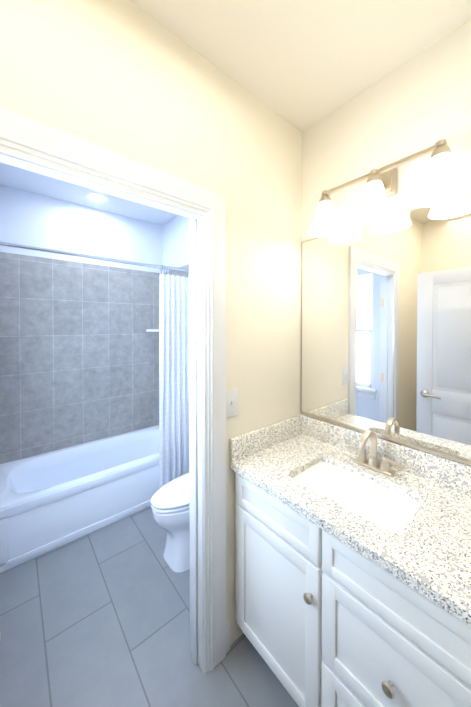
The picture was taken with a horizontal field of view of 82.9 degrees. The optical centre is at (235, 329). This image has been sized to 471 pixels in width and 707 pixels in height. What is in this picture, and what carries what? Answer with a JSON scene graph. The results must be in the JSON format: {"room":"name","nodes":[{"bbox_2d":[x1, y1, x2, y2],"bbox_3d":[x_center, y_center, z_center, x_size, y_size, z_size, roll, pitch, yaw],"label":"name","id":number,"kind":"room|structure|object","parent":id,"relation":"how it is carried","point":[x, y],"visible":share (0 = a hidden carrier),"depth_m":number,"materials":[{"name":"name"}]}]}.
{"room":"bathroom","nodes":[
{"label":"bathroom","id":0,"kind":"room"},
{"bbox_2d":[0,184,161,272],"bbox_3d":[-1.519,0.157,2.680,1.620,2.740,0.120,-1,1,-40],"label":"wall","id":1,"kind":"structure","parent":0,"point":[33,219],"depth_m":2.56,"materials":[{"name":"white paint"}]},
{"bbox_2d":[0,252,160,463],"bbox_3d":[-1.432,0.242,2.669,1.497,1.780,0.009,-1,1,-40],"label":"wall tile","id":2,"kind":"structure","parent":1,"relation":"attached to","point":[79,354],"depth_m":2.56,"materials":[{"name":"grey tile"}]},
{"bbox_2d":[146,329,158,331],"bbox_3d":[-0.874,0.016,3.002,0.190,0.025,0.190,-1,1,-40],"label":"corner shelf","id":3,"kind":"object","parent":1,"relation":"attached to","point":[152,330],"visible":0.59,"depth_m":2.96,"materials":[{"name":"white ceramic"}]},
{"bbox_2d":[0,162,177,225],"bbox_3d":[-0.839,-1.203,1.945,1.500,0.003,1.855,-1,1,-40],"label":"ceiling","id":4,"kind":"structure","parent":0,"point":[25,180],"depth_m":2.37,"materials":[{"name":"white paint"}]},
{"bbox_2d":[86,192,107,201],"bbox_3d":[-1.268,-1.204,2.443,0.184,0.006,0.184,-1,1,-40],"label":"recessed light","id":5,"kind":"object","parent":4,"relation":"attached to","point":[95,197],"visible":1,"depth_m":2.44,"materials":[{"name":"white paint"}]},
{"bbox_2d":[0,506,298,706],"bbox_3d":[-0.275,1.581,0.680,2.540,0.060,4.810,-1,1,-40],"label":"floor","id":6,"kind":"structure","parent":0,"point":[100,617],"depth_m":1.34,"materials":[{"name":"tile"}]},
{"bbox_2d":[0,425,158,572],"bbox_3d":[-1.193,1.326,2.396,1.475,0.410,0.734,-1,1,-40],"label":"bathtub","id":7,"kind":"object","parent":6,"relation":"on","point":[51,500],"visible":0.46,"depth_m":2.10,"materials":[{"name":"white ceramic"}]},
{"bbox_2d":[151,473,189,572],"bbox_3d":[-0.261,1.134,1.899,0.689,0.805,0.450,-1,1,-40],"label":"toilet","id":8,"kind":"object","parent":6,"relation":"on","point":[170,503],"visible":0.25,"depth_m":1.71,"materials":[{"name":"white ceramic"}]},
{"bbox_2d":[230,414,470,706],"bbox_3d":[0.492,1.003,1.093,0.582,1.087,0.964,-1,1,-40],"label":"bathroom vanity","id":9,"kind":"object","parent":6,"relation":"on","point":[352,568],"visible":1,"depth_m":0.94,"materials":[{"name":"white paint"}]},
{"bbox_2d":[347,430,404,476],"bbox_3d":[0.600,0.549,1.198,0.156,0.182,0.253,-1,1,-40],"label":"faucet","id":10,"kind":"object","parent":9,"relation":"on","point":[371,467],"depth_m":1.21,"materials":[{"name":"silver metal"}]},
{"bbox_2d":[0,0,301,645],"bbox_3d":[-0.199,0.175,1.212,1.480,2.740,0.115,-1,1,-40],"label":"wall","id":11,"kind":"structure","parent":0,"point":[253,159],"depth_m":1.18,"materials":[{"name":"beige paint"}]},
{"bbox_2d":[0,108,225,672],"bbox_3d":[-0.461,0.468,0.983,0.980,2.160,0.136,-1,1,-40],"label":"door frame","id":12,"kind":"structure","parent":11,"relation":"attached to","point":[25,138],"depth_m":1.19,"materials":[{"name":"white paint"}]},
{"bbox_2d":[226,622,229,653],"bbox_3d":[-0.559,1.482,1.019,2.300,0.130,2.195,-1,1,-40],"label":"baseboard","id":13,"kind":"structure","parent":11,"relation":"attached to","point":[227,637],"depth_m":1.27,"materials":[{"name":"white paint"}]},
{"bbox_2d":[226,389,237,417],"bbox_3d":[-0.017,0.357,1.282,0.080,0.130,0.016,-1,1,-40],"label":"switch plate","id":14,"kind":"object","parent":11,"relation":"attached to","point":[231,402],"visible":0.88,"depth_m":1.28,"materials":[{"name":"white paint"}]},
{"bbox_2d":[162,215,188,272],"bbox_3d":[-0.265,0.160,2.442,0.003,2.740,1.855,-1,1,-40],"label":"wall","id":15,"kind":"structure","parent":0,"point":[175,241],"depth_m":2.88,"materials":[{"name":"white paint"}]},
{"bbox_2d":[162,264,188,276],"bbox_3d":[-0.615,0.240,2.851,0.009,1.780,0.761,-1,1,-40],"label":"wall tile","id":16,"kind":"structure","parent":15,"relation":"attached to","point":[185,267],"depth_m":2.79,"materials":[{"name":"grey tile"}]},
{"bbox_2d":[130,0,470,131],"bbox_3d":[-0.275,-1.218,0.647,2.540,0.060,4.810,-1,1,-40],"label":"ceiling","id":17,"kind":"structure","parent":0,"point":[301,65],"depth_m":1.10,"materials":[{"name":"beige paint"}]},
{"bbox_2d":[301,20,470,465],"bbox_3d":[0.653,0.172,1.440,0.120,2.740,4.810,-1,1,-40],"label":"wall","id":18,"kind":"structure","parent":0,"point":[421,101],"depth_m":1.22,"materials":[{"name":"beige paint"}]},
{"bbox_2d":[301,193,470,464],"bbox_3d":[0.711,-0.003,1.264,0.012,1.047,0.960,-1,1,-40],"label":"mirror","id":19,"kind":"object","parent":18,"relation":"attached to","point":[385,329],"visible":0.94,"depth_m":1.23,"materials":[{"name":"clear glass"}]},
{"bbox_2d":[308,139,470,237],"bbox_3d":[0.631,-0.623,1.210,0.194,0.235,0.665,-1,1,-40],"label":"sconce","id":20,"kind":"object","parent":18,"relation":"attached to","point":[444,182],"visible":1,"depth_m":1.15,"materials":[{"name":"white glass"}]},
{"bbox_3d":[-1.667,0.169,1.689,0.120,2.740,1.450,-1,1,-40],"label":"wall","id":21,"kind":"structure","parent":0,"visible":0},
{"bbox_3d":[-1.756,0.252,1.897,0.009,1.780,0.761,-1,1,-40],"label":"wall tile","id":22,"kind":"structure","parent":21,"relation":"attached to","visible":0},
{"bbox_2d":[0,241,188,488],"bbox_3d":[-0.939,0.434,2.082,1.478,2.000,0.078,-1,1,-40],"label":"shower curtain","id":23,"kind":"object","parent":22,"relation":"attached to","point":[173,377],"visible":0.96,"depth_m":2.39,"materials":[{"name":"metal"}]}
]}

